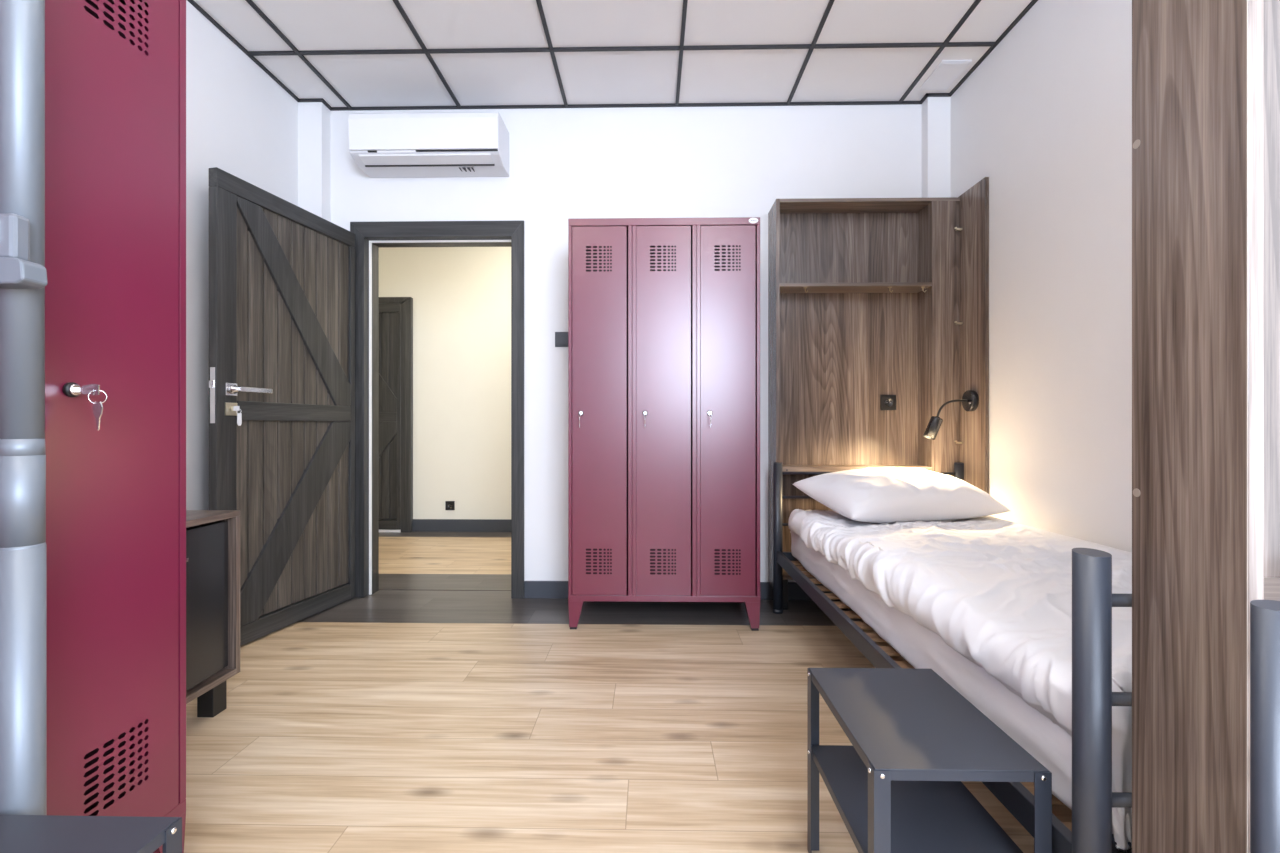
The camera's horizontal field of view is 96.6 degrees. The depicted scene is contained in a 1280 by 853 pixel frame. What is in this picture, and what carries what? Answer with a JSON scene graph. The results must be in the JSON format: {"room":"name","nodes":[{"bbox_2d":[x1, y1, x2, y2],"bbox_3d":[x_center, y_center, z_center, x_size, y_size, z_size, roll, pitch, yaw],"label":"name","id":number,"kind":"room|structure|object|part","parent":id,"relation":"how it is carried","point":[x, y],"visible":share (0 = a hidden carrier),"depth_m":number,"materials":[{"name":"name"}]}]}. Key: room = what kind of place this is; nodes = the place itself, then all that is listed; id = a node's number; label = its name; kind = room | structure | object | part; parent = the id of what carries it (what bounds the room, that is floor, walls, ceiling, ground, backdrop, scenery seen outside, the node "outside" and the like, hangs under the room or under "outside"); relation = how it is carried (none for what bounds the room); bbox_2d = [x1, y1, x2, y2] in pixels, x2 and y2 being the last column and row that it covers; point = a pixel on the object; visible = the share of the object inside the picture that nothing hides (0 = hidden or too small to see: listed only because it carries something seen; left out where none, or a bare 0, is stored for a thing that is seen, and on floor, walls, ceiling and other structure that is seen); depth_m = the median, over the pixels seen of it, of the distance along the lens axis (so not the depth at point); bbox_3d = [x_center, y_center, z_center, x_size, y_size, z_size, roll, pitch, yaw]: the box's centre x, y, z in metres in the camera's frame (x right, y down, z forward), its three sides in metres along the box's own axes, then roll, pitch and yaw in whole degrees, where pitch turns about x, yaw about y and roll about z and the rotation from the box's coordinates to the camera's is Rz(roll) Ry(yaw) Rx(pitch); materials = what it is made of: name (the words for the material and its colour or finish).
{"room":"dormitory","nodes":[
{"label":"dormitory","id":0,"kind":"room"},
{"bbox_2d":[186,0,297,509],"bbox_3d":[-1.967,-0.410,0.713,0.120,2.720,4.950,0,0,1],"label":"wall","id":1,"kind":"structure","parent":0,"point":[241,122],"depth_m":2.47,"materials":[{"name":"white paint"}]},
{"bbox_2d":[379,247,510,518],"bbox_3d":[-1.400,-0.500,5.198,4.200,2.900,0.100,0,0,1],"label":"wall","id":2,"kind":"structure","parent":0,"point":[461,296],"depth_m":5.15,"materials":[{"name":"paint"}]},
{"bbox_2d":[379,303,400,529],"bbox_3d":[-2.545,-0.090,5.137,0.800,2.030,0.042,0,0,1],"label":"door","id":3,"kind":"structure","parent":2,"relation":"in","point":[389,313],"depth_m":5.12,"materials":[{"name":"black wood"}]},
{"bbox_3d":[-2.513,-0.085,5.130,0.665,0.084,0.030,0,0,1],"label":"rail","id":4,"kind":"part","parent":3,"relation":"part of","materials":[{"name":"black wood"}]},
{"bbox_3d":[-2.516,0.882,5.136,0.672,0.085,0.042,0,0,1],"label":"rail","id":5,"kind":"part","parent":3,"relation":"part of","materials":[{"name":"black wood"}]},
{"bbox_3d":[-2.545,-1.066,5.137,0.800,0.078,0.042,0,0,1],"label":"rail","id":6,"kind":"part","parent":3,"relation":"part of","materials":[{"name":"black wood"}]},
{"bbox_2d":[379,530,400,531],"bbox_3d":[-2.514,0.939,5.141,0.734,0.022,0.054,0,0,1],"label":"trim","id":7,"kind":"structure","parent":2,"relation":"attached to","point":[379,530],"depth_m":5.11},
{"bbox_2d":[379,297,412,531],"bbox_3d":[-2.513,-0.106,5.144,0.916,2.112,0.050,0,0,1],"label":"trim","id":8,"kind":"structure","parent":2,"relation":"attached to","point":[406,302],"depth_m":5.11,"materials":[{"name":"black wood"}]},
{"bbox_2d":[445,501,454,509],"bbox_3d":[-1.716,0.715,5.143,0.082,0.082,0.022,0,0,1],"label":"wall socket","id":9,"kind":"object","parent":2,"relation":"attached to","point":[449,505],"visible":1,"depth_m":5.14,"materials":[{"name":"black plastic"}]},
{"bbox_2d":[413,519,510,531],"bbox_3d":[-0.678,0.894,5.127,2.754,0.112,0.014,0,0,1],"label":"baseboard","id":10,"kind":"structure","parent":2,"relation":"attached to","point":[419,525],"depth_m":5.14,"materials":[{"name":"black wood"}]},
{"bbox_2d":[194,0,1031,106],"bbox_3d":[-0.146,-1.803,0.678,3.522,0.054,4.950,0,0,1],"label":"ceiling","id":11,"kind":"structure","parent":0,"point":[833,74],"depth_m":2.66,"materials":[{"name":"tile"}]},
{"bbox_2d":[187,0,1037,110],"bbox_3d":[-0.146,-1.771,0.678,3.522,0.014,4.950,0,0,1],"label":"ceiling grid","id":12,"kind":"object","parent":11,"relation":"attached to","point":[946,43],"depth_m":2.69,"materials":[{"name":"black metal"}]},
{"bbox_2d":[919,60,971,89],"bbox_3d":[1.538,-1.772,2.881,0.145,0.012,0.240,0,0,1],"label":"ceiling light","id":13,"kind":"object","parent":11,"relation":"in","point":[946,72],"depth_m":2.86,"materials":[{"name":"white plastic"}]},
{"bbox_2d":[331,104,921,581],"bbox_3d":[-0.097,-0.460,3.217,3.722,2.820,0.130,0,0,1],"label":"wall","id":14,"kind":"structure","parent":0,"point":[565,164],"depth_m":3.15,"materials":[{"name":"white paint"}]},
{"bbox_2d":[209,167,354,645],"bbox_3d":[-1.641,-0.060,2.736,0.106,2.005,0.852,0,0,11],"label":"door","id":15,"kind":"structure","parent":14,"relation":"in","point":[282,274],"depth_m":2.67,"materials":[{"name":"brown wood"}]},
{"bbox_3d":[-1.752,-0.128,2.331,0.024,0.230,0.014,0,0,11],"label":"latch plate","id":16,"kind":"part","parent":15,"relation":"part of","materials":[{"name":"silver metal"}]},
{"bbox_3d":[-1.717,-0.156,2.394,0.008,0.054,0.054,0,0,11],"label":"handle","id":17,"kind":"part","parent":15,"relation":"part of","materials":[{"name":"silver metal"}]},
{"bbox_3d":[-1.673,-0.156,2.452,0.056,0.038,0.169,0,0,11],"label":"lever","id":18,"kind":"part","parent":15,"relation":"part of","materials":[{"name":"silver metal"}]},
{"bbox_3d":[-1.672,-1.024,2.743,0.042,0.078,0.825,0,0,11],"label":"rail","id":19,"kind":"part","parent":15,"relation":"part of","materials":[{"name":"black wood"}]},
{"bbox_3d":[-1.659,-0.068,2.773,0.030,0.084,0.690,0,0,11],"label":"rail","id":20,"kind":"part","parent":15,"relation":"part of","materials":[{"name":"black wood"}]},
{"bbox_3d":[-1.666,0.899,2.771,0.042,0.085,0.697,0,0,11],"label":"rail","id":21,"kind":"part","parent":15,"relation":"part of","materials":[{"name":"wood"}]},
{"bbox_2d":[298,102,330,221],"bbox_3d":[-1.795,-0.410,3.143,0.130,2.720,0.085,0,0,1],"label":"column","id":22,"kind":"structure","parent":14,"relation":"attached to","point":[314,118],"depth_m":3.10,"materials":[{"name":"white paint"}]},
{"bbox_2d":[348,112,508,177],"bbox_3d":[-1.116,-1.507,3.054,0.780,0.249,0.236,0,0,1],"label":"air conditioner","id":23,"kind":"object","parent":14,"relation":"attached to","point":[430,144],"visible":1,"depth_m":2.94,"materials":[{"name":"white plastic"}]},
{"bbox_3d":[-1.118,-1.530,2.951,0.776,0.202,0.029,0,0,1],"label":"panel","id":24,"kind":"part","parent":23,"relation":"part of","materials":[{"name":"white plastic"}]},
{"bbox_2d":[350,221,523,597],"bbox_3d":[-1.126,-0.093,3.164,0.970,2.087,0.016,0,0,1],"label":"trim","id":25,"kind":"structure","parent":14,"relation":"attached to","point":[517,239],"depth_m":3.15,"materials":[{"name":"black wood"}]},
{"bbox_2d":[351,221,522,237],"bbox_3d":[-1.126,-1.094,3.164,0.968,0.088,0.016,0,0,1],"label":"trim","id":26,"kind":"structure","parent":14,"relation":"attached to","point":[387,229],"depth_m":3.16,"materials":[{"name":"black wood"}]},
{"bbox_2d":[365,237,510,596],"bbox_3d":[-1.120,-0.060,3.237,0.860,2.020,0.130,0,0,1],"label":"trim","id":27,"kind":"structure","parent":14,"relation":"attached to","point":[375,246],"depth_m":3.24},
{"bbox_2d":[555,332,567,346],"bbox_3d":[-0.429,-0.482,3.152,0.082,0.082,0.013,0,0,1],"label":"light switch","id":28,"kind":"object","parent":14,"relation":"attached to","point":[561,338],"visible":0.73,"depth_m":3.15,"materials":[{"name":"black plastic"}]},
{"bbox_2d":[524,581,839,599],"bbox_3d":[0.451,0.902,3.135,2.181,0.095,0.014,0,0,1],"label":"baseboard","id":29,"kind":"structure","parent":14,"relation":"attached to","point":[532,589],"depth_m":3.15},
{"bbox_2d":[922,97,950,197],"bbox_3d":[1.601,-0.410,3.085,0.121,2.720,0.070,0,0,1],"label":"column","id":30,"kind":"structure","parent":14,"relation":"attached to","point":[936,111],"depth_m":3.05,"materials":[{"name":"white paint"}]},
{"bbox_2d":[184,532,1071,852],"bbox_3d":[-0.967,0.975,1.679,5.202,0.050,6.920,0,0,1],"label":"floor","id":31,"kind":"structure","parent":0,"point":[383,721],"depth_m":1.80,"materials":[{"name":"brown wood"}]},
{"bbox_2d":[0,0,47,814],"bbox_3d":[-0.894,-0.075,0.820,0.098,2.050,0.075,0,0,1],"label":"metal pole","id":32,"kind":"object","parent":31,"relation":"on","point":[23,272],"visible":0.98,"depth_m":0.82,"materials":[{"name":"silver metal"}]},
{"bbox_2d":[0,815,181,852],"bbox_3d":[-0.776,0.745,0.602,0.282,0.410,0.388,0,0,1],"label":"bench","id":33,"kind":"object","parent":31,"relation":"on","point":[18,833],"visible":1,"depth_m":0.76,"materials":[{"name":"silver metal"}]},
{"bbox_3d":[-0.648,0.746,0.778,0.026,0.408,0.026,0,0,1],"label":"leg","id":34,"kind":"part","parent":33,"relation":"part of","materials":[{"name":"grey metal"}]},
{"bbox_2d":[45,0,185,852],"bbox_3d":[-1.185,-0.011,0.748,0.552,1.921,0.929,0,0,1],"label":"locker","id":35,"kind":"object","parent":31,"relation":"on","point":[115,70],"visible":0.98,"depth_m":1.05,"materials":[{"name":"red metal"}]},
{"bbox_3d":[-1.076,-0.077,0.746,0.010,1.747,0.891,0,0,1],"label":"panel","id":36,"kind":"part","parent":35,"relation":"part of","materials":[{"name":"red metal"}]},
{"bbox_3d":[-0.993,0.877,1.172,0.060,0.122,0.073,0,0,1],"label":"leg","id":37,"kind":"part","parent":35,"relation":"part of","materials":[{"name":"grey metal"}]},
{"bbox_2d":[186,510,239,716],"bbox_3d":[-1.618,0.616,1.628,0.534,0.668,0.593,0,0,1],"label":"base cabinet","id":38,"kind":"object","parent":31,"relation":"on","point":[211,694],"visible":0.22,"depth_m":1.90,"materials":[{"name":"brown wood"}]},
{"bbox_2d":[186,521,227,690],"bbox_3d":[-1.603,0.558,1.633,0.492,0.490,0.525,0,0,1],"label":"mini fridge","id":39,"kind":"object","parent":38,"relation":"on","point":[206,544],"visible":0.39,"depth_m":1.79,"materials":[{"name":"black metal"}]},
{"bbox_3d":[-1.618,0.817,1.619,0.534,0.019,0.574,0,0,1],"label":"panel","id":40,"kind":"part","parent":38,"relation":"part of","materials":[{"name":"brown wood"}]},
{"bbox_3d":[-1.618,0.291,1.628,0.534,0.019,0.593,0,0,1],"label":"panel","id":41,"kind":"part","parent":38,"relation":"part of","materials":[{"name":"brown wood"}]},
{"bbox_3d":[-1.612,0.564,1.915,0.534,0.525,0.019,0,0,1],"label":"panel","id":42,"kind":"part","parent":38,"relation":"part of","materials":[{"name":"brown wood"}]},
{"bbox_2d":[568,217,759,630],"bbox_3d":[0.116,-0.011,2.867,0.893,1.921,0.552,0,0,1],"label":"locker","id":43,"kind":"object","parent":31,"relation":"on","point":[664,313],"visible":1,"depth_m":2.65,"materials":[{"name":"red metal"}]},
{"bbox_3d":[-0.299,0.877,2.691,0.070,0.122,0.060,0,0,1],"label":"leg","id":44,"kind":"part","parent":43,"relation":"part of","materials":[{"name":"red metal"}]},
{"bbox_3d":[-0.189,-0.073,2.663,0.253,1.717,0.016,0,0,1],"label":"door","id":45,"kind":"part","parent":43,"relation":"part of","materials":[{"name":"red metal"}]},
{"bbox_3d":[0.110,-0.073,2.657,0.253,1.717,0.016,0,0,1],"label":"door","id":46,"kind":"part","parent":43,"relation":"part of","materials":[{"name":"red metal"}]},
{"bbox_3d":[0.409,-0.073,2.652,0.253,1.717,0.016,0,0,1],"label":"door","id":47,"kind":"part","parent":43,"relation":"part of","materials":[{"name":"red metal"}]},
{"bbox_3d":[0.524,0.877,2.675,0.070,0.122,0.060,0,0,1],"label":"leg","id":48,"kind":"part","parent":43,"relation":"part of","materials":[{"name":"red metal"}]},
{"bbox_2d":[768,177,988,609],"bbox_3d":[1.179,-0.116,2.918,0.955,2.132,0.420,0,0,1],"label":"shelving unit","id":49,"kind":"object","parent":31,"relation":"on","point":[869,298],"visible":0.69,"depth_m":3.08,"materials":[{"name":"brown wood"}]},
{"bbox_3d":[0.713,-0.162,3.037,0.018,2.024,0.200,0,0,1],"label":"panel","id":50,"kind":"part","parent":49,"relation":"part of","materials":[{"name":"brown wood"}]},
{"bbox_3d":[1.111,-0.183,3.092,0.777,1.946,0.016,0,0,1],"label":"panel","id":51,"kind":"part","parent":49,"relation":"part of","materials":[{"name":"brown wood"}]},
{"bbox_2d":[780,282,931,292],"bbox_3d":[1.110,-0.731,3.007,0.777,0.018,0.154,0,0,1],"label":"shelf","id":52,"kind":"object","parent":49,"relation":"attached to","point":[878,287],"depth_m":2.96,"materials":[{"name":"brown wood"}]},
{"bbox_3d":[1.190,-1.165,3.028,0.937,0.018,0.200,0,0,1],"label":"panel","id":53,"kind":"part","parent":49,"relation":"part of","materials":[{"name":"brown wood"}]},
{"bbox_2d":[880,395,895,409],"bbox_3d":[1.339,-0.129,3.069,0.082,0.082,0.022,0,0,1],"label":"wall socket","id":54,"kind":"object","parent":49,"relation":"attached to","point":[887,402],"visible":1,"depth_m":3.07,"materials":[{"name":"black plastic"}]},
{"bbox_3d":[1.508,-0.153,3.022,0.018,2.006,0.200,0,0,1],"label":"panel","id":55,"kind":"part","parent":49,"relation":"part of","materials":[{"name":"brown wood"}]},
{"bbox_3d":[1.576,-0.153,2.929,0.122,2.006,0.018,0,0,1],"label":"panel","id":56,"kind":"part","parent":49,"relation":"part of","materials":[{"name":"brown wood"}]},
{"bbox_2d":[923,390,978,439],"bbox_3d":[1.506,-0.057,2.791,0.269,0.243,0.106,0,0,-4],"label":"reading lamp","id":57,"kind":"object","parent":49,"relation":"attached to","point":[970,398],"visible":1,"depth_m":2.76,"materials":[{"name":"black metal"}]},
{"bbox_3d":[1.621,-0.126,2.799,0.030,0.104,0.104,0,0,1],"label":"wall plate","id":58,"kind":"part","parent":57,"relation":"part of","materials":[{"name":"black metal"}]},
{"bbox_3d":[1.646,-0.166,2.818,0.018,2.032,0.238,0,0,1],"label":"wing panel","id":59,"kind":"part","parent":49,"relation":"part of","materials":[{"name":"brown wood"}]},
{"bbox_2d":[807,668,1051,852],"bbox_3d":[0.510,0.745,1.085,0.282,0.410,0.388,0,0,1],"label":"bench","id":60,"kind":"object","parent":31,"relation":"on","point":[914,737],"visible":1,"depth_m":1.03,"materials":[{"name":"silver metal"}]},
{"bbox_3d":[0.389,0.746,1.266,0.026,0.408,0.026,0,0,1],"label":"leg","id":61,"kind":"part","parent":60,"relation":"part of","materials":[{"name":"grey metal"}]},
{"bbox_3d":[0.382,0.746,0.910,0.026,0.408,0.026,0,0,1],"label":"leg","id":62,"kind":"part","parent":60,"relation":"part of","materials":[{"name":"grey metal"}]},
{"bbox_2d":[812,745,1022,852],"bbox_3d":[0.510,0.721,1.085,0.267,0.018,0.373,0,0,1],"label":"shelf","id":63,"kind":"object","parent":60,"relation":"attached to","point":[927,816],"depth_m":1.05,"materials":[{"name":"grey metal"}]},
{"bbox_3d":[0.632,0.746,0.905,0.026,0.408,0.026,0,0,1],"label":"leg","id":64,"kind":"part","parent":60,"relation":"part of","materials":[{"name":"grey metal"}]},
{"bbox_2d":[773,462,1131,852],"bbox_3d":[1.141,0.566,1.861,0.965,0.767,2.112,0,0,1],"label":"bed","id":65,"kind":"object","parent":31,"relation":"on","point":[1093,600],"visible":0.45,"depth_m":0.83,"materials":[{"name":"grey metal"}]},
{"bbox_3d":[0.703,0.567,2.907,0.050,0.767,0.037,0,0,1],"label":"post","id":66,"kind":"part","parent":65,"relation":"part of","materials":[{"name":"black metal"}]},
{"bbox_3d":[1.160,0.657,2.858,0.885,0.050,0.020,0,0,1],"label":"rail","id":67,"kind":"part","parent":65,"relation":"part of","materials":[{"name":"black metal"}]},
{"bbox_3d":[0.696,0.659,1.873,0.045,0.054,2.043,0,0,1],"label":"rail","id":68,"kind":"part","parent":65,"relation":"part of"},
{"bbox_2d":[790,530,1112,833],"bbox_3d":[1.151,0.575,1.869,0.845,0.160,2.002,0,0,1],"label":"mattress","id":69,"kind":"object","parent":65,"relation":"on","point":[1047,742],"visible":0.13,"depth_m":1.31,"materials":[{"name":"white fabric"}]},
{"bbox_2d":[788,509,1131,851],"bbox_3d":[1.149,0.508,1.842,0.940,0.261,2.026,0,0,1],"label":"duvet","id":70,"kind":"object","parent":69,"relation":"on","point":[997,592],"visible":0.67,"depth_m":1.43,"materials":[{"name":"white fabric"}]},
{"bbox_2d":[793,467,1009,522],"bbox_3d":[1.165,0.300,2.593,0.790,0.220,0.471,0,0,-15],"label":"pillow","id":71,"kind":"object","parent":70,"relation":"on","point":[885,494],"visible":1,"depth_m":2.42,"materials":[{"name":"white fabric"}]},
{"bbox_3d":[1.618,0.567,2.889,0.050,0.767,0.037,0,0,1],"label":"post","id":72,"kind":"part","parent":65,"relation":"part of","materials":[{"name":"black metal"}]},
{"bbox_3d":[0.663,0.566,0.837,0.050,0.767,0.048,0,0,1],"label":"post","id":73,"kind":"part","parent":65,"relation":"part of","materials":[{"name":"grey metal"}]},
{"bbox_3d":[1.121,0.657,0.869,0.885,0.050,0.020,0,0,1],"label":"rail","id":74,"kind":"part","parent":65,"relation":"part of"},
{"bbox_2d":[1132,0,1279,852],"bbox_3d":[1.157,-0.116,0.630,0.911,2.132,0.360,0,0,1],"label":"wooden panel","id":75,"kind":"object","parent":31,"relation":"on","point":[1206,73],"visible":0.89,"depth_m":0.73,"materials":[{"name":"brown wood"}]},
{"bbox_3d":[1.089,-0.183,0.789,0.732,1.946,0.016,0,0,1],"label":"panel","id":76,"kind":"part","parent":75,"relation":"part of","materials":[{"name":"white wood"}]},
{"bbox_2d":[1250,600,1279,852],"bbox_3d":[1.096,0.566,-0.459,0.965,0.767,2.112,0,0,1],"label":"bed","id":77,"kind":"object","parent":31,"relation":"on","point":[1264,614],"visible":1,"depth_m":0.58,"materials":[{"name":"grey metal"}]},
{"bbox_2d":[951,0,1131,551],"bbox_3d":[1.675,-0.410,0.643,0.120,2.720,4.950,0,0,1],"label":"wall","id":78,"kind":"structure","parent":0,"point":[1046,116],"depth_m":2.22,"materials":[{"name":"white paint"}]}
]}

